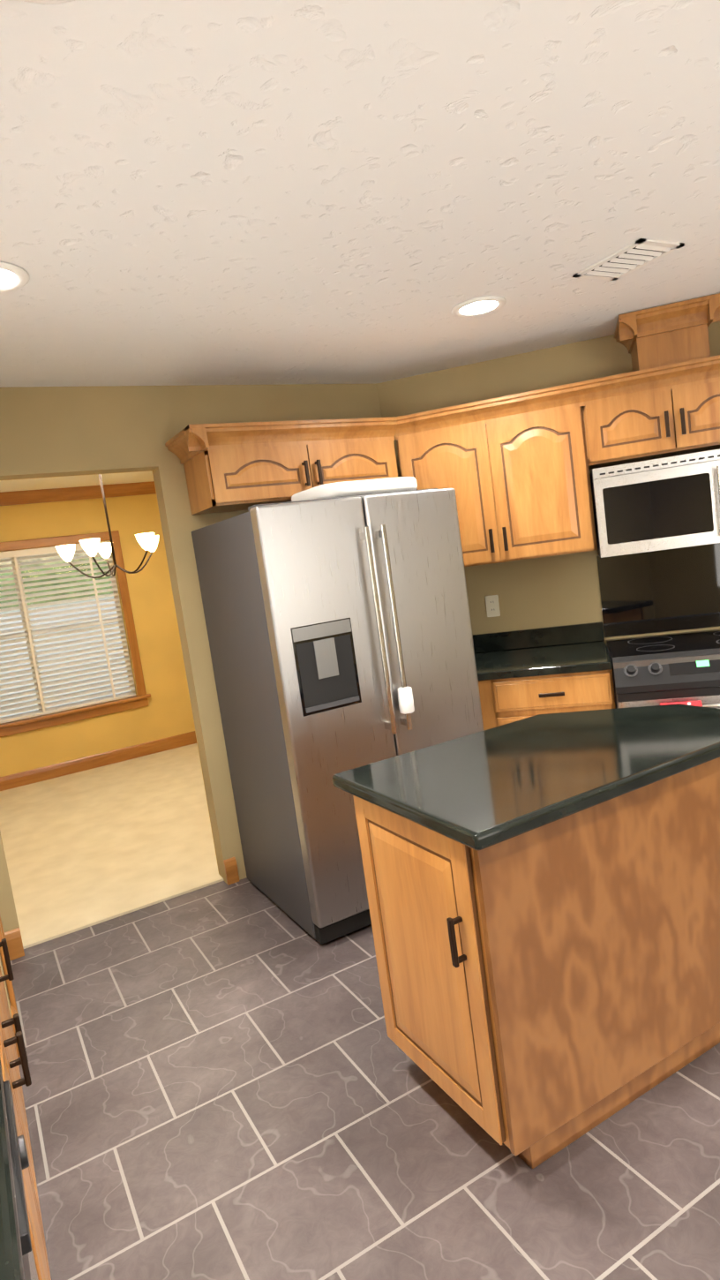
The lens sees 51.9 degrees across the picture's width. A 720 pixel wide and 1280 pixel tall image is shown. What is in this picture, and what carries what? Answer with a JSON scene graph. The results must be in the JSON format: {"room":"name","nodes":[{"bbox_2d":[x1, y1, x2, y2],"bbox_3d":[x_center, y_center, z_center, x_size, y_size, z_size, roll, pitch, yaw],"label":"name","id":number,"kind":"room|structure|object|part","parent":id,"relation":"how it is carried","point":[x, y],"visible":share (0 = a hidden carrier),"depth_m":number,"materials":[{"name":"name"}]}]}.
{"room":"kitchen","nodes":[
{"label":"kitchen","id":0,"kind":"room"},
{"bbox_2d":[0,955,12,1017],"bbox_3d":[-1.903,0.277,2.604,0.810,2.440,0.900,-11,7,-28],"label":"wall","id":1,"kind":"structure","parent":0,"point":[5,985],"depth_m":2.53,"materials":[{"name":"beige paint"}]},
{"bbox_2d":[0,914,18,1013],"bbox_3d":[-1.538,0.374,2.798,0.069,2.105,0.630,-11,7,-28],"label":"door frame","id":2,"kind":"structure","parent":1,"relation":"attached to","point":[11,993],"depth_m":2.63,"materials":[{"name":"brown wood"}]},
{"bbox_2d":[0,470,218,871],"bbox_3d":[-0.830,0.005,3.705,3.540,2.440,0.005,-11,7,-28],"label":"wall","id":3,"kind":"structure","parent":0,"point":[167,711],"depth_m":3.52,"materials":[{"name":"yellow paint"}]},
{"bbox_2d":[0,530,150,737],"bbox_3d":[-2.800,-0.038,6.258,1.790,1.590,0.160,-11,7,-28],"label":"dining room window","id":4,"kind":"structure","parent":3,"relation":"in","point":[50,590],"depth_m":6.44,"materials":[{"name":"white paint"}]},
{"bbox_2d":[0,540,135,723],"bbox_3d":[-2.804,-0.054,6.259,1.560,1.404,0.065,-11,7,-28],"label":"window blind","id":5,"kind":"object","parent":4,"relation":"attached to","point":[13,555],"visible":0.94,"depth_m":6.37,"materials":[{"name":"white plastic"}]},
{"bbox_2d":[0,481,196,790],"bbox_3d":[-2.337,-0.091,6.430,3.300,2.440,0.085,-11,7,-28],"label":"trim","id":6,"kind":"structure","parent":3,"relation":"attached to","point":[93,761],"depth_m":6.36,"materials":[{"name":"brown wood"}]},
{"bbox_2d":[0,743,223,948],"bbox_3d":[-1.450,1.160,5.261,3.700,0.032,3.385,-11,7,-28],"label":"floor","id":7,"kind":"structure","parent":0,"point":[84,849],"depth_m":4.54,"materials":[{"name":"beige carpet"}]},
{"bbox_2d":[0,383,381,932],"bbox_3d":[-0.670,-0.019,3.722,2.480,2.440,0.120,-11,7,-28],"label":"wall","id":8,"kind":"structure","parent":0,"point":[58,431],"depth_m":3.52,"materials":[{"name":"beige paint"}]},
{"bbox_2d":[4,857,239,1057],"bbox_3d":[-0.938,1.256,3.163,1.110,0.125,0.916,-11,7,-28],"label":"baseboard","id":9,"kind":"structure","parent":8,"relation":"attached to","point":[14,944],"depth_m":3.23,"materials":[{"name":"brown wood"}]},
{"bbox_2d":[165,417,398,515],"bbox_3d":[-0.342,-0.842,3.575,1.057,0.343,0.399,-11,7,-28],"label":"upper cabinet","id":10,"kind":"object","parent":8,"relation":"attached to","point":[229,467],"visible":0.96,"depth_m":3.40,"materials":[{"name":"brown wood"}]},
{"bbox_2d":[0,0,719,492],"bbox_3d":[0.458,-1.380,2.960,5.900,0.100,9.100,-11,7,-28],"label":"ceiling","id":11,"kind":"structure","parent":0,"point":[282,191],"depth_m":1.84,"materials":[{"name":"white paint"}]},
{"bbox_2d":[0,261,29,292],"bbox_3d":[-1.044,-1.016,2.073,0.216,0.010,0.216,-11,7,-28],"label":"recessed light","id":12,"kind":"object","parent":11,"relation":"in","point":[12,277],"visible":1,"depth_m":2.09,"materials":[{"name":"white paint"}]},
{"bbox_2d":[20,0,75,4],"bbox_3d":[-0.464,-0.981,1.046,0.216,0.010,0.216,-11,7,-28],"label":"recessed light","id":13,"kind":"object","parent":11,"relation":"in","point":[48,2],"visible":1,"depth_m":1.14,"materials":[{"name":"white paint"}]},
{"bbox_2d":[55,474,158,578],"bbox_3d":[-1.735,-0.845,5.055,0.701,0.814,0.675,-11,7,-28],"label":"dining chandelier","id":14,"kind":"object","parent":11,"relation":"hanging from","point":[147,541],"visible":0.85,"depth_m":4.99,"materials":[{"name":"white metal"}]},
{"bbox_2d":[451,295,506,316],"bbox_3d":[0.472,-1.322,2.935,0.216,0.010,0.216,-11,7,-28],"label":"recessed light","id":15,"kind":"object","parent":11,"relation":"in","point":[479,306],"visible":1,"depth_m":2.92,"materials":[{"name":"white paint"}]},
{"bbox_2d":[572,238,685,280],"bbox_3d":[0.957,-1.356,2.648,0.220,0.011,0.310,-11,7,-28],"label":"ceiling vent","id":16,"kind":"object","parent":11,"relation":"in","point":[632,257],"visible":0.98,"depth_m":2.63,"materials":[{"name":"white metal"}]},
{"bbox_2d":[10,877,719,1279],"bbox_3d":[1.616,1.124,1.754,5.900,0.001,5.715,-11,7,-28],"label":"floor","id":17,"kind":"structure","parent":0,"point":[231,1082],"depth_m":1.97,"materials":[{"name":"tile"}]},
{"bbox_2d":[0,938,28,1126],"bbox_3d":[-1.347,1.052,2.078,0.683,0.876,0.598,-11,7,-28],"label":"base cabinet","id":18,"kind":"object","parent":17,"relation":"on","point":[10,975],"visible":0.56,"depth_m":2.02,"materials":[{"name":"brown wood"}]},
{"bbox_2d":[2,1079,38,1279],"bbox_3d":[-0.628,1.101,0.770,0.658,0.872,0.653,-11,7,-28],"label":"dishwasher","id":19,"kind":"object","parent":17,"relation":"on","point":[19,1156],"visible":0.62,"depth_m":0.98,"materials":[{"name":"silver metal"}]},
{"bbox_2d":[0,992,51,1279],"bbox_3d":[-0.994,1.074,1.438,0.683,0.876,0.872,-11,7,-28],"label":"base cabinet","id":20,"kind":"object","parent":17,"relation":"on","point":[9,1064],"visible":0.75,"depth_m":1.54,"materials":[{"name":"brown wood"}]},
{"bbox_2d":[0,1058,24,1279],"bbox_3d":[-0.857,0.640,1.004,0.657,0.038,2.927,-11,7,-28],"label":"countertop","id":21,"kind":"structure","parent":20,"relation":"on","point":[11,1266],"depth_m":0.75,"materials":[{"name":"stone"}]},
{"bbox_2d":[191,488,483,944],"bbox_3d":[-0.059,0.273,3.387,0.920,1.772,0.956,-11,7,-28],"label":"fridge","id":22,"kind":"object","parent":17,"relation":"on","point":[225,553],"depth_m":2.99,"materials":[{"name":"grey metal"}]},
{"bbox_3d":[-0.093,0.283,2.963,0.457,1.665,0.075,-11,7,-28],"label":"fridge door","id":23,"kind":"part","parent":22,"relation":"part of","materials":[{"name":"silver metal"}]},
{"bbox_3d":[-0.128,0.103,2.890,0.260,0.345,0.009,-11,7,-28],"label":"fridge panel","id":24,"kind":"part","parent":22,"relation":"part of","materials":[{"name":"black plastic"}]},
{"bbox_2d":[291,476,417,501],"bbox_3d":[-0.027,-0.651,3.267,0.500,0.061,0.400,-11,7,-28],"label":"bag","id":25,"kind":"object","parent":22,"relation":"on","point":[358,487],"visible":0.69,"depth_m":3.08,"materials":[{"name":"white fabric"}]},
{"bbox_3d":[0.102,-0.040,2.980,0.098,0.835,0.061,-11,7,-28],"label":"fridge handle","id":26,"kind":"part","parent":22,"relation":"part of","materials":[{"name":"silver metal"}]},
{"bbox_3d":[0.187,0.244,3.010,0.062,0.105,0.062,-11,7,-28],"label":"fridge handle sleeve","id":27,"kind":"part","parent":22,"relation":"part of","materials":[{"name":"white plastic"}]},
{"bbox_3d":[0.307,0.203,3.181,0.457,1.665,0.075,-11,7,-28],"label":"fridge door","id":28,"kind":"part","parent":22,"relation":"part of","materials":[{"name":"silver metal"}]},
{"bbox_2d":[478,679,496,730],"bbox_3d":[0.604,0.577,3.921,0.596,0.874,0.791,-11,7,-28],"label":"base cabinet","id":29,"kind":"object","parent":17,"relation":"on","point":[487,704],"depth_m":3.48,"materials":[{"name":"brown wood"}]},
{"bbox_2d":[353,757,719,1168],"bbox_3d":[0.602,0.776,2.152,1.085,0.873,0.565,-11,7,-28],"label":"kitchen island","id":30,"kind":"object","parent":17,"relation":"on","point":[599,926],"depth_m":1.84,"materials":[{"name":"brown wood"}]},
{"bbox_2d":[332,703,719,850],"bbox_3d":[0.567,0.320,2.106,1.125,0.039,0.675,-11,7,-28],"label":"island countertop","id":31,"kind":"structure","parent":30,"relation":"on","point":[481,790],"depth_m":1.94,"materials":[{"name":"stone"}]},
{"bbox_2d":[490,668,616,726],"bbox_3d":[1.005,0.545,3.700,0.542,0.876,0.683,-6,7,17],"label":"base cabinet","id":32,"kind":"object","parent":17,"relation":"on","point":[516,699],"visible":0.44,"depth_m":3.38,"materials":[{"name":"brown wood"}]},
{"bbox_2d":[474,640,611,680],"bbox_3d":[0.802,0.100,3.784,0.973,0.038,1.193,-11,7,-28],"label":"countertop","id":33,"kind":"structure","parent":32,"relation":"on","point":[556,659],"depth_m":3.40,"materials":[{"name":"stone"}]},
{"bbox_2d":[606,628,719,708],"bbox_3d":[1.623,0.462,3.468,0.778,0.926,0.744,-6,7,17],"label":"range","id":34,"kind":"object","parent":17,"relation":"on","point":[665,661],"depth_m":3.22,"materials":[{"name":"silver metal"}]},
{"bbox_3d":[1.583,0.007,3.494,0.774,0.014,0.585,-6,7,17],"label":"range top","id":35,"kind":"part","parent":34,"relation":"part of","materials":[{"name":"black glass"}]},
{"bbox_3d":[1.501,0.117,3.179,0.778,0.150,0.120,-6,7,17],"label":"kitchen range panel","id":36,"kind":"part","parent":34,"relation":"part of","materials":[{"name":"metal"}]},
{"bbox_3d":[1.499,0.272,3.119,0.704,0.022,0.067,-6,7,17],"label":"kitchen range handle","id":37,"kind":"part","parent":34,"relation":"part of","materials":[{"name":"silver metal"}]},
{"bbox_2d":[660,700,702,706],"bbox_3d":[1.381,0.426,3.150,0.160,0.332,0.048,-6,7,17],"label":"dish towel","id":38,"kind":"object","parent":34,"relation":"hanging from","point":[695,703],"visible":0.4,"depth_m":3.11,"materials":[{"name":"red fabric"}]},
{"bbox_2d":[376,321,719,647],"bbox_3d":[2.110,-0.397,3.670,3.950,2.440,0.120,-6,7,17],"label":"wall","id":39,"kind":"structure","parent":0,"point":[560,590],"depth_m":3.91,"materials":[{"name":"beige paint"}]},
{"bbox_2d":[485,594,500,617],"bbox_3d":[0.722,-0.184,4.025,0.070,0.116,0.010,-6,7,17],"label":"outlet","id":40,"kind":"object","parent":39,"relation":"attached to","point":[493,606],"visible":1,"depth_m":4.02,"materials":[{"name":"beige plastic"}]},
{"bbox_2d":[394,382,596,566],"bbox_3d":[0.685,-0.783,3.740,0.901,0.773,0.399,-6,7,17],"label":"upper cabinet","id":41,"kind":"object","parent":39,"relation":"attached to","point":[513,470],"visible":0.94,"depth_m":3.57,"materials":[{"name":"brown wood"}]},
{"bbox_2d":[472,621,604,653],"bbox_3d":[1.857,-0.107,3.704,3.250,0.099,0.026,-6,7,17],"label":"backsplash","id":42,"kind":"structure","parent":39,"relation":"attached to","point":[545,636],"depth_m":3.96,"materials":[{"name":"stone"}]},
{"bbox_2d":[580,354,719,470],"bbox_3d":[1.455,-1.064,3.480,0.770,0.373,0.399,-6,7,17],"label":"upper cabinet","id":43,"kind":"object","parent":39,"relation":"attached to","point":[669,410],"visible":1,"depth_m":3.36,"materials":[{"name":"brown wood"}]},
{"bbox_2d":[590,459,717,557],"bbox_3d":[1.515,-0.655,3.532,0.748,0.410,0.382,-6,7,17],"label":"microwave","id":44,"kind":"object","parent":43,"relation":"attached to","point":[595,514],"visible":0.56,"depth_m":3.60,"materials":[{"name":"grey"}]},
{"bbox_2d":[592,449,719,557],"bbox_3d":[1.460,-0.625,3.336,0.549,0.410,0.549,-11,7,-28],"label":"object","id":45,"kind":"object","parent":44,"relation":"attached to","point":[661,508],"depth_m":3.35,"materials":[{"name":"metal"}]},
{"bbox_2d":[596,542,719,637],"bbox_3d":[1.633,-0.266,3.755,0.782,0.432,0.007,-6,7,17],"label":"panel","id":46,"kind":"object","parent":39,"relation":"attached to","point":[665,591],"visible":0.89,"depth_m":3.78,"materials":[{"name":"black glass"}]},
{"bbox_2d":[614,293,719,371],"bbox_3d":[1.448,-1.341,3.455,0.444,0.350,0.370,-6,7,17],"label":"chase","id":47,"kind":"object","parent":39,"relation":"attached to","point":[666,335],"visible":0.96,"depth_m":3.33,"materials":[{"name":"brown wood"}]}
]}

